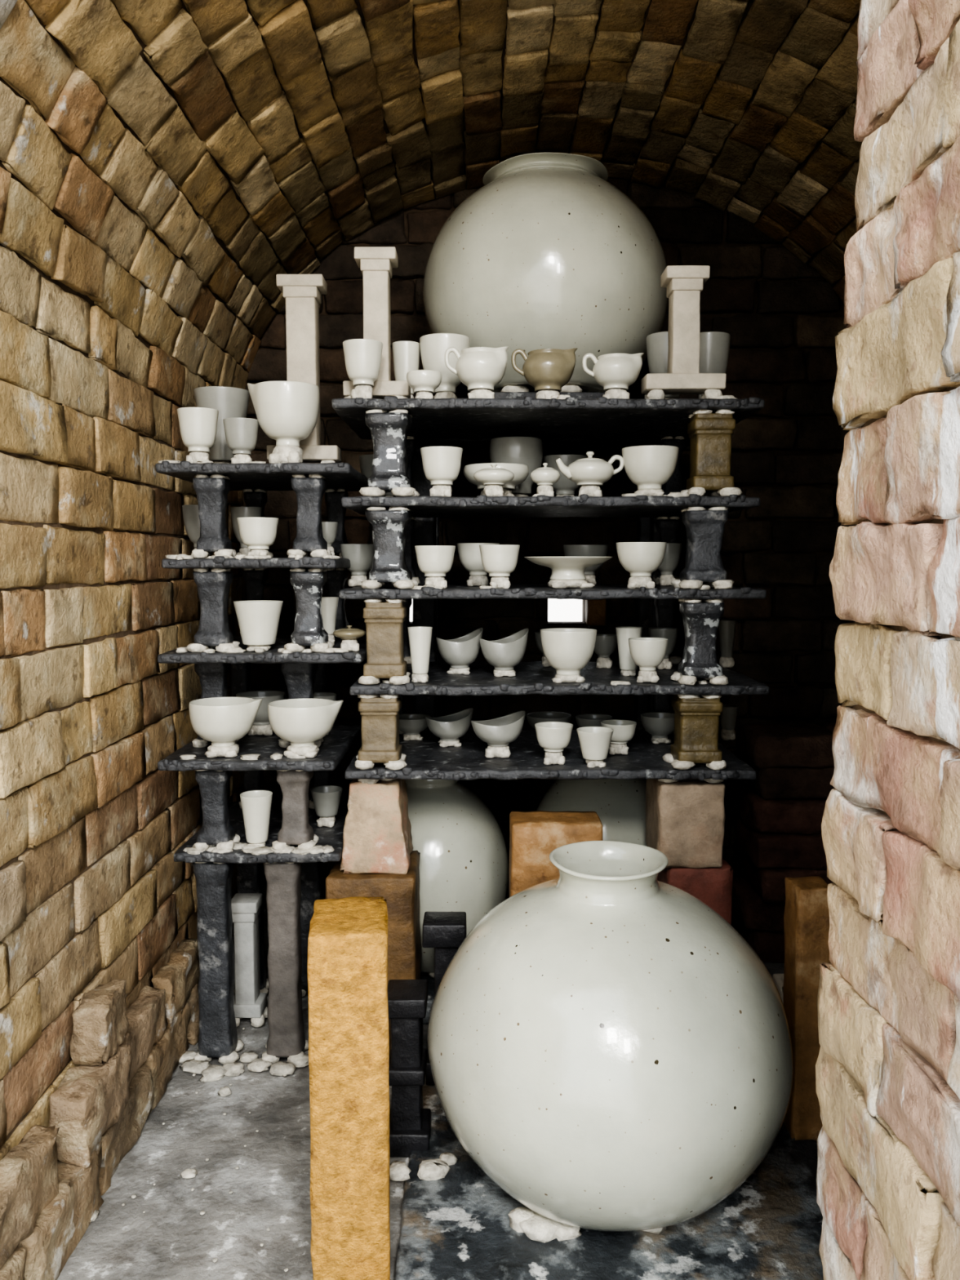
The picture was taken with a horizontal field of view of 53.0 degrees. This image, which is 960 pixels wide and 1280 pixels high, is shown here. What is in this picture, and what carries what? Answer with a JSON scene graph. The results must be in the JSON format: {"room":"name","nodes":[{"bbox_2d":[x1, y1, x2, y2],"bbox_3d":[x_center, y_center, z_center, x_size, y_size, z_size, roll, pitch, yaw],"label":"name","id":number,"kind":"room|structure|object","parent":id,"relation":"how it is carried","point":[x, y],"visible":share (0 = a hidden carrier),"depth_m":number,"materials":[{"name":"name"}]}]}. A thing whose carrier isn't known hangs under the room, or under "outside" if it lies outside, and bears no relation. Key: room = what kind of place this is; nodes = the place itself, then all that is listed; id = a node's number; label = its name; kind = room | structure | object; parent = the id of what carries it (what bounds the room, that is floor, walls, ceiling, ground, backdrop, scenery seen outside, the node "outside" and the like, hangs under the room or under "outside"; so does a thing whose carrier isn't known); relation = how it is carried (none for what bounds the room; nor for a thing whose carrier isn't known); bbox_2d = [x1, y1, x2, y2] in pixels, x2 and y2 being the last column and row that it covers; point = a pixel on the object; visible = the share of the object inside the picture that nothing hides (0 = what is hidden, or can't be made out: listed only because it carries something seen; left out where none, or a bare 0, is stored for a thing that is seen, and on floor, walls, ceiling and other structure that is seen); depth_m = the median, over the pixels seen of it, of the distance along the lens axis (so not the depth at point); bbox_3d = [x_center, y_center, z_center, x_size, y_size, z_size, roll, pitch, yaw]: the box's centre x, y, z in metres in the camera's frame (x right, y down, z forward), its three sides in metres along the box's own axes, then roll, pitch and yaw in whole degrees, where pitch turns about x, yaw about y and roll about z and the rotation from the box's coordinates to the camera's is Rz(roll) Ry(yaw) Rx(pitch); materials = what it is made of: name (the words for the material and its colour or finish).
{"room":"pottery kiln interior","nodes":[
{"label":"pottery kiln interior","id":0,"kind":"room"},
{"bbox_2d":[0,310,245,1160],"bbox_3d":[-0.820,0.225,1.648,0.218,1.478,2.654,0,5,0],"label":"wall","id":1,"kind":"structure","parent":0,"point":[93,891],"depth_m":1.75,"materials":[{"name":"beige brick"}]},
{"bbox_2d":[324,488,348,558],"bbox_3d":[-0.361,-0.292,2.435,0.072,0.176,0.069,0,5,0],"label":"post","id":2,"kind":"object","parent":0,"point":[336,512],"depth_m":2.41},
{"bbox_2d":[325,568,348,635],"bbox_3d":[-0.365,-0.096,2.450,0.077,0.179,0.067,0,5,0],"label":"post","id":3,"kind":"object","parent":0,"point":[337,578],"depth_m":2.43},
{"bbox_2d":[57,909,784,1279],"bbox_3d":[0.200,1.028,0.884,3.600,0.011,4.600,0,5,0],"label":"floor","id":4,"kind":"structure","parent":0,"point":[270,1187],"depth_m":1.69,"materials":[{"name":"grey concrete"}]},
{"bbox_2d":[0,938,199,1279],"bbox_3d":[-0.674,0.795,1.773,0.084,0.354,1.259,0,5,0],"label":"bricks","id":5,"kind":"object","parent":4,"relation":"on","point":[53,1182],"visible":0.94,"depth_m":1.65},
{"bbox_2d":[192,862,244,1064],"bbox_3d":[-0.582,0.696,2.123,0.107,0.456,0.095,0,5,0],"label":"post","id":6,"kind":"object","parent":4,"relation":"on","point":[217,1034],"depth_m":2.09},
{"bbox_2d":[231,893,267,1026],"bbox_3d":[-0.554,0.760,2.288,0.095,0.304,0.074,0,5,0],"label":"pedestal","id":7,"kind":"object","parent":4,"relation":"on","point":[248,1002],"visible":0.84,"depth_m":2.26,"materials":[{"name":"white ceramic"}]},
{"bbox_2d":[233,862,268,994],"bbox_3d":[-0.582,0.670,2.442,0.093,0.456,0.088,0,5,0],"label":"post","id":8,"kind":"object","parent":4,"relation":"on","point":[249,877],"depth_m":2.41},
{"bbox_2d":[261,862,308,1063],"bbox_3d":[-0.433,0.696,2.121,0.100,0.456,0.097,0,5,0],"label":"post","id":9,"kind":"object","parent":4,"relation":"on","point":[286,1038],"depth_m":2.09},
{"bbox_2d":[173,801,347,863],"bbox_3d":[-0.475,0.442,2.265,0.357,0.032,0.458,0,5,0],"label":"shelf","id":10,"kind":"object","parent":9,"relation":"on","point":[329,846],"depth_m":2.06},
{"bbox_2d":[192,769,240,851],"bbox_3d":[-0.572,0.359,2.084,0.090,0.183,0.087,0,5,0],"label":"post","id":11,"kind":"object","parent":10,"relation":"on","point":[217,829],"depth_m":2.06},
{"bbox_2d":[157,723,360,771],"bbox_3d":[-0.487,0.241,2.245,0.372,0.032,0.486,0,5,0],"label":"shelf","id":12,"kind":"object","parent":11,"relation":"on","point":[256,753],"depth_m":2.04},
{"bbox_2d":[191,662,238,747],"bbox_3d":[-0.601,0.138,2.178,0.094,0.204,0.088,0,5,0],"label":"post","id":13,"kind":"object","parent":12,"relation":"on","point":[212,676],"depth_m":2.15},
{"bbox_2d":[157,635,366,663],"bbox_3d":[-0.461,0.015,2.257,0.430,0.032,0.505,0,5,0],"label":"shelf","id":14,"kind":"object","parent":13,"relation":"on","point":[277,653],"depth_m":2.01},
{"bbox_2d":[186,568,239,653],"bbox_3d":[-0.569,-0.065,2.060,0.102,0.179,0.089,0,5,0],"label":"post","id":15,"kind":"object","parent":14,"relation":"on","point":[213,584],"depth_m":2.03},
{"bbox_2d":[161,554,350,568],"bbox_3d":[-0.478,-0.182,2.241,0.368,0.031,0.507,0,5,0],"label":"shelf","id":16,"kind":"object","parent":15,"relation":"on","point":[171,561],"depth_m":1.99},
{"bbox_2d":[191,474,235,558],"bbox_3d":[-0.567,-0.261,2.045,0.091,0.176,0.082,0,5,0],"label":"post","id":17,"kind":"object","parent":16,"relation":"on","point":[211,491],"depth_m":2.02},
{"bbox_2d":[155,459,367,491],"bbox_3d":[-0.467,-0.376,2.226,0.402,0.030,0.506,0,5,0],"label":"shelf","id":18,"kind":"object","parent":17,"relation":"on","point":[253,475],"depth_m":1.99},
{"bbox_2d":[177,407,218,462],"bbox_3d":[-0.591,-0.424,2.023,0.084,0.114,0.084,0,5,0],"label":"tea cup","id":19,"kind":"object","parent":18,"relation":"on","point":[197,425],"visible":0.95,"depth_m":1.99,"materials":[{"name":"white ceramic"}]},
{"bbox_2d":[193,386,249,463],"bbox_3d":[-0.590,-0.476,2.209,0.124,0.187,0.124,0,5,0],"label":"tumbler","id":20,"kind":"object","parent":18,"relation":"on","point":[230,402],"visible":0.58,"depth_m":2.16,"materials":[{"name":"grey ceramic"}]},
{"bbox_2d":[222,417,258,463],"bbox_3d":[-0.503,-0.416,2.033,0.074,0.095,0.074,0,5,0],"label":"tea cup","id":21,"kind":"object","parent":18,"relation":"on","point":[241,433],"visible":0.97,"depth_m":2.01,"materials":[{"name":"grey ceramic"}]},
{"bbox_2d":[247,380,319,463],"bbox_3d":[-0.408,-0.455,2.040,0.136,0.175,0.136,-4,6,-44],"label":"cup","id":22,"kind":"object","parent":18,"relation":"on","point":[286,412],"visible":0.97,"depth_m":1.99,"materials":[{"name":"white ceramic"}]},
{"bbox_2d":[266,274,341,462],"bbox_3d":[-0.396,-0.592,2.160,0.157,0.428,0.072,0,5,0],"label":"pedestal","id":23,"kind":"object","parent":18,"relation":"on","point":[302,293],"visible":0.51,"depth_m":2.13,"materials":[{"name":"white ceramic"}]},
{"bbox_2d":[236,517,278,555],"bbox_3d":[-0.469,-0.215,2.039,0.086,0.085,0.086,0,5,4],"label":"tea cup","id":24,"kind":"object","parent":16,"relation":"on","point":[258,534],"visible":0.95,"depth_m":2.01,"materials":[{"name":"white ceramic"}]},
{"bbox_2d":[286,474,332,557],"bbox_3d":[-0.363,-0.261,2.045,0.088,0.176,0.080,0,5,0],"label":"post","id":25,"kind":"object","parent":16,"relation":"on","point":[309,491],"depth_m":2.02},
{"bbox_2d":[233,600,283,651],"bbox_3d":[-0.479,-0.031,2.084,0.105,0.107,0.105,0,5,0],"label":"tumbler","id":26,"kind":"object","parent":14,"relation":"on","point":[258,620],"visible":0.99,"depth_m":2.05,"materials":[{"name":"white ceramic"}]},
{"bbox_2d":[284,568,333,652],"bbox_3d":[-0.367,-0.065,2.062,0.096,0.179,0.093,0,5,0],"label":"post","id":27,"kind":"object","parent":14,"relation":"on","point":[308,584],"depth_m":2.03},
{"bbox_2d":[188,697,262,758],"bbox_3d":[-0.551,0.187,2.066,0.138,0.123,0.138,-4,6,-41],"label":"bowl","id":28,"kind":"object","parent":12,"relation":"on","point":[220,721],"visible":1,"depth_m":2.02,"materials":[{"name":"white ceramic"}]},
{"bbox_2d":[235,690,286,736],"bbox_3d":[-0.526,0.178,2.321,0.118,0.099,0.118,0,5,0],"label":"bowl","id":29,"kind":"object","parent":12,"relation":"on","point":[261,726],"visible":0.62,"depth_m":2.30,"materials":[{"name":"grey ceramic"}]},
{"bbox_2d":[278,662,324,747],"bbox_3d":[-0.407,0.138,2.178,0.101,0.204,0.093,0,5,0],"label":"post","id":30,"kind":"object","parent":12,"relation":"on","point":[300,677],"depth_m":2.15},
{"bbox_2d":[267,697,343,758],"bbox_3d":[-0.381,0.189,2.067,0.143,0.119,0.143,4,6,41],"label":"bowl","id":31,"kind":"object","parent":12,"relation":"on","point":[301,722],"visible":1,"depth_m":2.02,"materials":[{"name":"white ceramic"}]},
{"bbox_2d":[240,790,272,846],"bbox_3d":[-0.484,0.391,2.088,0.069,0.117,0.069,0,5,0],"label":"tumbler","id":32,"kind":"object","parent":10,"relation":"on","point":[255,804],"visible":0.98,"depth_m":2.07,"materials":[{"name":"white ceramic"}]},
{"bbox_2d":[271,769,319,849],"bbox_3d":[-0.399,0.359,2.086,0.095,0.183,0.088,0,5,0],"label":"post","id":33,"kind":"object","parent":10,"relation":"on","point":[295,829],"depth_m":2.06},
{"bbox_2d":[310,785,342,827],"bbox_3d":[-0.359,0.393,2.258,0.075,0.087,0.075,0,5,0],"label":"tumbler","id":34,"kind":"object","parent":10,"relation":"on","point":[326,798],"visible":1,"depth_m":2.24,"materials":[{"name":"grey ceramic"}]},
{"bbox_2d":[300,862,323,996],"bbox_3d":[-0.428,0.670,2.441,0.095,0.456,0.086,0,5,0],"label":"post","id":35,"kind":"object","parent":4,"relation":"on","point":[312,873],"depth_m":2.41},
{"bbox_2d":[90,1027,582,1271],"bbox_3d":[-0.257,0.926,1.849,0.858,0.046,0.856,0,5,0],"label":"clay wads","id":36,"kind":"object","parent":4,"relation":"on","point":[537,1227],"depth_m":1.70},
{"bbox_2d":[306,896,390,1279],"bbox_3d":[-0.197,0.693,1.470,0.117,0.566,0.164,0,5,-6],"label":"brick","id":37,"kind":"object","parent":4,"relation":"on","point":[347,967],"visible":1,"depth_m":1.39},
{"bbox_2d":[325,850,421,1052],"bbox_3d":[-0.232,0.708,2.153,0.193,0.432,0.206,0,5,0],"label":"brick","id":38,"kind":"object","parent":4,"relation":"on","point":[401,892],"visible":0.35,"depth_m":2.05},
{"bbox_2d":[340,778,413,874],"bbox_3d":[-0.227,0.399,2.137,0.152,0.199,0.177,0,5,0],"label":"brick","id":39,"kind":"object","parent":38,"relation":"on","point":[377,838],"visible":0.91,"depth_m":2.06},
{"bbox_2d":[420,972,435,1024],"bbox_3d":[0.080,0.862,2.527,0.826,0.066,0.505,0,5,0],"label":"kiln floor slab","id":40,"kind":"object","parent":4,"relation":"on","point":[431,988],"visible":0.02,"depth_m":2.31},
{"bbox_2d":[404,778,508,977],"bbox_3d":[-0.132,0.574,2.473,0.412,0.524,0.406,0,5,0],"label":"jar","id":41,"kind":"object","parent":40,"relation":"on","point":[460,842],"visible":0.3,"depth_m":2.32,"materials":[{"name":"white ceramic"}]},
{"bbox_2d":[535,778,646,845],"bbox_3d":[0.320,0.558,2.513,0.402,0.551,0.399,0,5,0],"label":"jar","id":42,"kind":"object","parent":40,"relation":"on","point":[620,805],"visible":0.16,"depth_m":2.38,"materials":[{"name":"white ceramic"}]},
{"bbox_2d":[422,911,466,1085],"bbox_3d":[-0.072,0.757,2.041,0.096,0.347,0.082,0,5,0],"label":"post","id":43,"kind":"object","parent":4,"relation":"on","point":[445,932],"visible":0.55,"depth_m":2.01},
{"bbox_2d":[412,438,689,729],"bbox_3d":[0.170,0.162,2.722,0.802,1.430,0.362,0,5,0],"label":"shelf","id":44,"kind":"object","parent":4,"relation":"on","point":[425,613],"visible":0.18,"depth_m":2.58,"materials":[{"name":"stone"}]},
{"bbox_2d":[508,810,603,897],"bbox_3d":[0.162,0.654,2.104,0.198,0.548,0.116,0,5,0],"label":"brick","id":45,"kind":"object","parent":4,"relation":"on","point":[533,834],"visible":0.27,"depth_m":2.03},
{"bbox_2d":[393,1085,823,1279],"bbox_3d":[0.250,0.959,1.662,0.764,0.030,0.668,0,5,0],"label":"slab","id":46,"kind":"object","parent":4,"relation":"on","point":[455,1226],"visible":0.35,"depth_m":1.54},
{"bbox_2d":[387,979,431,1156],"bbox_3d":[-0.137,0.799,1.804,0.086,0.302,0.091,0,5,0],"label":"bricks","id":47,"kind":"object","parent":46,"relation":"on","point":[410,1123],"visible":0.84,"depth_m":1.77},
{"bbox_2d":[427,840,793,1234],"bbox_3d":[0.220,0.662,1.677,0.621,0.577,0.622,0,5,0],"label":"jar","id":48,"kind":"object","parent":46,"relation":"on","point":[605,1046],"visible":1,"depth_m":1.45,"materials":[{"name":"white ceramic"}]},
{"bbox_2d":[783,875,831,1143],"bbox_3d":[0.617,0.700,1.821,0.072,0.499,0.085,0,5,0],"label":"brick","id":49,"kind":"object","parent":46,"relation":"on","point":[806,914],"visible":0.64,"depth_m":1.78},
{"bbox_2d":[657,857,733,924],"bbox_3d":[0.477,0.702,2.188,0.143,0.439,0.194,0,5,0],"label":"brick","id":50,"kind":"object","parent":4,"relation":"on","point":[713,886],"visible":0.1,"depth_m":2.08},
{"bbox_2d":[645,778,725,868],"bbox_3d":[0.456,0.394,2.159,0.146,0.187,0.186,0,5,0],"label":"brick","id":51,"kind":"object","parent":50,"relation":"on","point":[685,819],"visible":0.85,"depth_m":2.07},
{"bbox_2d":[732,720,835,963],"bbox_3d":[0.970,0.563,2.707,0.516,0.643,0.284,0,5,0],"label":"bricks","id":52,"kind":"object","parent":4,"relation":"on","point":[779,835],"visible":0.44,"depth_m":2.60},
{"bbox_2d":[0,0,862,407],"bbox_3d":[0.250,-1.000,1.785,2.340,0.969,2.283,0,5,0],"label":"ceiling","id":53,"kind":"structure","parent":0,"point":[162,162],"depth_m":2.05,"materials":[{"name":"beige brick"}]},
{"bbox_2d":[240,177,856,909],"bbox_3d":[0.251,-0.360,2.950,2.342,2.470,0.192,0,5,0],"label":"wall","id":54,"kind":"structure","parent":0,"point":[783,321],"depth_m":2.92,"materials":[{"name":"brick"}]},
{"bbox_2d":[344,729,756,780],"bbox_3d":[0.149,0.263,2.277,0.872,0.029,0.507,0,5,0],"label":"shelf","id":55,"kind":"object","parent":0,"point":[425,759],"depth_m":2.09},
{"bbox_2d":[355,694,407,769],"bbox_3d":[-0.212,0.192,2.070,0.116,0.160,0.105,0,5,0],"label":"post","id":56,"kind":"object","parent":55,"relation":"on","point":[380,713],"depth_m":2.03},
{"bbox_2d":[425,707,473,746],"bbox_3d":[-0.073,0.209,2.304,0.111,0.088,0.092,1,5,7],"label":"bowl","id":57,"kind":"object","parent":55,"relation":"on","point":[449,728],"visible":1,"depth_m":2.28,"materials":[{"name":"grey ceramic"}]},
{"bbox_2d":[471,711,525,758],"bbox_3d":[0.041,0.213,2.174,0.123,0.101,0.097,0,5,0],"label":"bowl","id":58,"kind":"object","parent":55,"relation":"on","point":[498,733],"visible":1,"depth_m":2.15,"materials":[{"name":"grey ceramic"}]},
{"bbox_2d":[534,721,573,764],"bbox_3d":[0.160,0.227,2.095,0.083,0.086,0.083,0,5,0],"label":"tea cup","id":59,"kind":"object","parent":55,"relation":"on","point":[553,737],"visible":1,"depth_m":2.07,"materials":[{"name":"white ceramic"}]},
{"bbox_2d":[576,726,613,767],"bbox_3d":[0.247,0.232,2.070,0.079,0.080,0.079,0,5,0],"label":"tumbler","id":60,"kind":"object","parent":55,"relation":"on","point":[594,741],"visible":1,"depth_m":2.05,"materials":[{"name":"white ceramic"}]},
{"bbox_2d":[600,719,636,755],"bbox_3d":[0.317,0.225,2.205,0.082,0.073,0.082,0,5,0],"label":"tea cup","id":61,"kind":"object","parent":55,"relation":"on","point":[624,731],"visible":0.88,"depth_m":2.19,"materials":[{"name":"white ceramic"}]},
{"bbox_2d":[640,711,674,743],"bbox_3d":[0.438,0.216,2.345,0.093,0.068,0.093,-2,5,-19],"label":"bowl","id":62,"kind":"object","parent":55,"relation":"on","point":[660,725],"visible":0.94,"depth_m":2.32,"materials":[{"name":"grey ceramic"}]},
{"bbox_2d":[662,694,726,769],"bbox_3d":[0.465,0.191,2.073,0.127,0.160,0.118,0,5,0],"label":"post","id":63,"kind":"object","parent":55,"relation":"on","point":[696,717],"depth_m":2.03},
{"bbox_2d":[349,661,769,696],"bbox_3d":[0.167,0.083,2.263,0.881,0.030,0.506,0,5,0],"label":"shelf","id":64,"kind":"object","parent":63,"relation":"on","point":[530,677],"depth_m":2.02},
{"bbox_2d":[358,598,410,684],"bbox_3d":[-0.202,0.001,2.056,0.109,0.182,0.110,0,5,0],"label":"post","id":65,"kind":"object","parent":64,"relation":"on","point":[384,620],"depth_m":2.02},
{"bbox_2d":[407,626,432,682],"bbox_3d":[-0.129,0.032,2.069,0.053,0.119,0.053,0,5,0],"label":"tumbler","id":66,"kind":"object","parent":64,"relation":"on","point":[420,637],"visible":1,"depth_m":2.05,"materials":[{"name":"white ceramic"}]},
{"bbox_2d":[435,627,483,674],"bbox_3d":[-0.047,0.025,2.229,0.108,0.106,0.085,0,5,0],"label":"bowl","id":67,"kind":"object","parent":64,"relation":"on","point":[462,651],"visible":0.99,"depth_m":2.20,"materials":[{"name":"grey ceramic"}]},
{"bbox_2d":[479,628,528,676],"bbox_3d":[0.055,0.028,2.189,0.112,0.107,0.088,0,5,0],"label":"bowl","id":68,"kind":"object","parent":64,"relation":"on","point":[504,654],"visible":1,"depth_m":2.16,"materials":[{"name":"grey ceramic"}]},
{"bbox_2d":[540,627,596,683],"bbox_3d":[0.190,0.035,2.069,0.121,0.113,0.121,0,5,0],"label":"bowl","id":69,"kind":"object","parent":64,"relation":"on","point":[568,651],"visible":1,"depth_m":2.03,"materials":[{"name":"white ceramic"}]},
{"bbox_2d":[615,626,642,676],"bbox_3d":[0.338,0.026,2.189,0.060,0.110,0.060,0,5,0],"label":"tumbler","id":70,"kind":"object","parent":64,"relation":"on","point":[628,667],"visible":0.82,"depth_m":2.17,"materials":[{"name":"white ceramic"}]},
{"bbox_2d":[628,637,667,683],"bbox_3d":[0.361,0.044,2.070,0.084,0.094,0.084,-4,6,-41],"label":"bowl","id":71,"kind":"object","parent":64,"relation":"on","point":[647,653],"visible":1,"depth_m":2.04,"materials":[{"name":"white ceramic"}]},
{"bbox_2d":[670,598,728,684],"bbox_3d":[0.473,0.001,2.056,0.118,0.182,0.107,0,5,0],"label":"post","id":72,"kind":"object","parent":64,"relation":"on","point":[701,618],"depth_m":2.02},
{"bbox_2d":[338,583,766,599],"bbox_3d":[0.151,-0.118,2.246,0.893,0.032,0.506,0,5,0],"label":"shelf","id":73,"kind":"object","parent":72,"relation":"on","point":[600,591],"depth_m":2.00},
{"bbox_2d":[340,543,374,586],"bbox_3d":[-0.282,-0.174,2.243,0.085,0.098,0.085,0,5,0],"label":"bowl","id":74,"kind":"object","parent":73,"relation":"on","point":[361,556],"visible":0.9,"depth_m":2.21,"materials":[{"name":"grey ceramic"}]},
{"bbox_2d":[360,506,418,589],"bbox_3d":[-0.191,-0.194,2.042,0.117,0.172,0.112,0,5,0],"label":"post","id":75,"kind":"object","parent":73,"relation":"on","point":[388,526],"depth_m":2.01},
{"bbox_2d":[414,545,455,589],"bbox_3d":[-0.095,-0.153,2.039,0.086,0.091,0.086,0,5,0],"label":"tea cup","id":76,"kind":"object","parent":73,"relation":"on","point":[434,561],"visible":0.94,"depth_m":2.01,"materials":[{"name":"white ceramic"}]},
{"bbox_2d":[457,542,499,586],"bbox_3d":[-0.004,-0.174,2.243,0.098,0.100,0.098,4,6,41],"label":"bowl","id":77,"kind":"object","parent":73,"relation":"on","point":[469,554],"visible":0.77,"depth_m":2.21,"materials":[{"name":"white ceramic"}]},
{"bbox_2d":[479,544,519,588],"bbox_3d":[0.041,-0.154,2.039,0.086,0.093,0.086,0,5,0],"label":"tea cup","id":78,"kind":"object","parent":73,"relation":"on","point":[499,561],"visible":0.98,"depth_m":2.01,"materials":[{"name":"white ceramic"}]},
{"bbox_2d":[524,556,612,588],"bbox_3d":[0.191,-0.146,2.085,0.190,0.068,0.190,-3,5,-34],"label":"plate","id":79,"kind":"object","parent":73,"relation":"on","point":[567,572],"visible":0.99,"depth_m":2.05,"materials":[{"name":"white ceramic"}]},
{"bbox_2d":[616,542,666,588],"bbox_3d":[0.342,-0.157,2.044,0.105,0.098,0.105,0,5,0],"label":"bowl","id":80,"kind":"object","parent":73,"relation":"on","point":[640,559],"visible":0.98,"depth_m":2.01,"materials":[{"name":"white ceramic"}]},
{"bbox_2d":[671,506,734,588],"bbox_3d":[0.473,-0.194,2.041,0.122,0.172,0.111,0,5,0],"label":"post","id":81,"kind":"object","parent":73,"relation":"on","point":[704,527],"depth_m":2.01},
{"bbox_2d":[341,492,759,518],"bbox_3d":[0.145,-0.309,2.231,0.869,0.032,0.506,0,5,0],"label":"shelf","id":82,"kind":"object","parent":81,"relation":"on","point":[632,504],"depth_m":1.99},
{"bbox_2d":[359,408,419,497],"bbox_3d":[-0.190,-0.389,2.025,0.121,0.179,0.112,0,5,0],"label":"post","id":83,"kind":"object","parent":82,"relation":"on","point":[389,430],"depth_m":1.99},
{"bbox_2d":[420,446,462,497],"bbox_3d":[-0.080,-0.350,2.024,0.089,0.102,0.089,0,5,4],"label":"tea cup","id":84,"kind":"object","parent":82,"relation":"on","point":[441,464],"visible":0.97,"depth_m":1.99,"materials":[{"name":"white ceramic"}]},
{"bbox_2d":[473,463,514,496],"bbox_3d":[0.029,-0.335,2.025,0.086,0.071,0.086,0,5,0],"label":"lidded box","id":85,"kind":"object","parent":82,"relation":"on","point":[493,478],"visible":0.98,"depth_m":2.00,"materials":[{"name":"white ceramic"}]},
{"bbox_2d":[463,462,528,496],"bbox_3d":[0.036,-0.347,2.139,0.146,0.078,0.146,0,5,0],"label":"shallow dish","id":86,"kind":"object","parent":82,"relation":"on","point":[521,472],"visible":0.53,"depth_m":2.10,"materials":[{"name":"white ceramic"}]},
{"bbox_2d":[489,436,542,497],"bbox_3d":[0.086,-0.396,2.276,0.126,0.153,0.126,0,5,0],"label":"bowl","id":87,"kind":"object","parent":82,"relation":"on","point":[527,451],"visible":0.48,"depth_m":2.22,"materials":[{"name":"grey ceramic"}]},
{"bbox_2d":[555,451,623,496],"bbox_3d":[0.228,-0.348,2.026,0.104,0.098,0.116,4,6,42],"label":"teapot","id":88,"kind":"object","parent":82,"relation":"on","point":[589,473],"visible":0.98,"depth_m":2.01,"materials":[{"name":"white ceramic"}]},
{"bbox_2d":[680,408,742,496],"bbox_3d":[0.488,-0.388,2.026,0.117,0.179,0.105,0,5,0],"label":"post","id":89,"kind":"object","parent":82,"relation":"on","point":[709,433],"depth_m":1.99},
{"bbox_2d":[331,394,764,439],"bbox_3d":[0.139,-0.507,2.216,0.893,0.032,0.506,0,5,0],"label":"shelf","id":90,"kind":"object","parent":89,"relation":"on","point":[564,416],"depth_m":2.06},
{"bbox_2d":[342,338,382,398],"bbox_3d":[-0.244,-0.558,2.012,0.083,0.121,0.083,0,5,0],"label":"tea cup","id":91,"kind":"object","parent":90,"relation":"on","point":[362,357],"visible":0.98,"depth_m":1.98,"materials":[{"name":"white ceramic"}]},
{"bbox_2d":[342,246,410,399],"bbox_3d":[-0.224,-0.671,2.094,0.143,0.337,0.074,0,5,0],"label":"pedestal","id":92,"kind":"object","parent":90,"relation":"on","point":[375,264],"visible":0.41,"depth_m":2.06,"materials":[{"name":"white ceramic"}]},
{"bbox_2d":[391,341,420,398],"bbox_3d":[-0.168,-0.593,2.200,0.065,0.162,0.065,0,5,0],"label":"tumbler","id":93,"kind":"object","parent":90,"relation":"on","point":[406,354],"visible":0.53,"depth_m":2.17,"materials":[{"name":"white ceramic"}]},
{"bbox_2d":[406,369,441,398],"bbox_3d":[-0.117,-0.526,2.010,0.074,0.059,0.074,0,5,0],"label":"cup","id":94,"kind":"object","parent":90,"relation":"on","point":[424,383],"visible":0.93,"depth_m":1.99,"materials":[{"name":"white ceramic"}]},
{"bbox_2d":[419,333,470,398],"bbox_3d":[-0.079,-0.595,2.180,0.114,0.169,0.114,0,5,0],"label":"cup","id":95,"kind":"object","parent":90,"relation":"on","point":[433,347],"visible":0.69,"depth_m":2.13,"materials":[{"name":"white ceramic"}]},
{"bbox_2d":[444,346,508,398],"bbox_3d":[0.002,-0.556,2.019,0.110,0.116,0.110,-4,6,-42],"label":"creamer","id":96,"kind":"object","parent":90,"relation":"on","point":[480,369],"visible":0.9,"depth_m":1.99,"materials":[{"name":"white ceramic"}]},
{"bbox_2d":[511,348,577,399],"bbox_3d":[0.143,-0.556,2.029,0.112,0.115,0.112,-4,6,-42],"label":"creamer","id":97,"kind":"object","parent":90,"relation":"on","point":[547,371],"visible":0.94,"depth_m":2.00,"materials":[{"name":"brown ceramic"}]},
{"bbox_2d":[493,391,604,399],"bbox_3d":[0.163,-0.567,2.443,0.342,0.073,0.303,0,5,0],"label":"support","id":98,"kind":"object","parent":90,"relation":"on","point":[591,395],"visible":0.03,"depth_m":2.29,"materials":[{"name":"stone"}]},
{"bbox_2d":[422,152,668,392],"bbox_3d":[0.163,-0.875,2.418,0.611,0.551,0.609,0,5,0],"label":"jar","id":99,"kind":"object","parent":98,"relation":"on","point":[548,253],"visible":0.69,"depth_m":2.18,"materials":[{"name":"white ceramic"}]},
{"bbox_2d":[582,352,644,399],"bbox_3d":[0.285,-0.548,2.015,0.103,0.102,0.103,-4,6,-42],"label":"creamer","id":100,"kind":"object","parent":90,"relation":"on","point":[615,372],"visible":0.94,"depth_m":1.99,"materials":[{"name":"white ceramic"}]},
{"bbox_2d":[622,444,679,496],"bbox_3d":[0.359,-0.351,2.034,0.119,0.104,0.119,0,5,0],"label":"bowl","id":101,"kind":"object","parent":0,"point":[649,467],"visible":0.95,"depth_m":1.99,"materials":[{"name":"white ceramic"}]},
{"bbox_2d":[646,331,679,399],"bbox_3d":[0.433,-0.601,2.199,0.108,0.179,0.108,0,5,0],"label":"bowl","id":102,"kind":"object","parent":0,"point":[656,343],"visible":0.26,"depth_m":2.16,"materials":[{"name":"grey ceramic"}]},
{"bbox_2d":[641,265,726,399],"bbox_3d":[0.426,-0.633,2.015,0.166,0.274,0.073,0,5,0],"label":"pedestal","id":103,"kind":"object","parent":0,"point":[684,284],"visible":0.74,"depth_m":1.99,"materials":[{"name":"white ceramic"}]},
{"bbox_2d":[697,331,730,398],"bbox_3d":[0.525,-0.605,2.219,0.098,0.184,0.098,0,5,0],"label":"bowl","id":104,"kind":"object","parent":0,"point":[714,348],"visible":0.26,"depth_m":2.17,"materials":[{"name":"grey ceramic"}]},
{"bbox_2d":[815,0,959,1279],"bbox_3d":[1.003,-0.417,0.672,1.332,2.913,0.506,0,5,0],"label":"wall","id":105,"kind":"structure","parent":0,"point":[887,1065],"depth_m":0.80,"materials":[{"name":"brick"}]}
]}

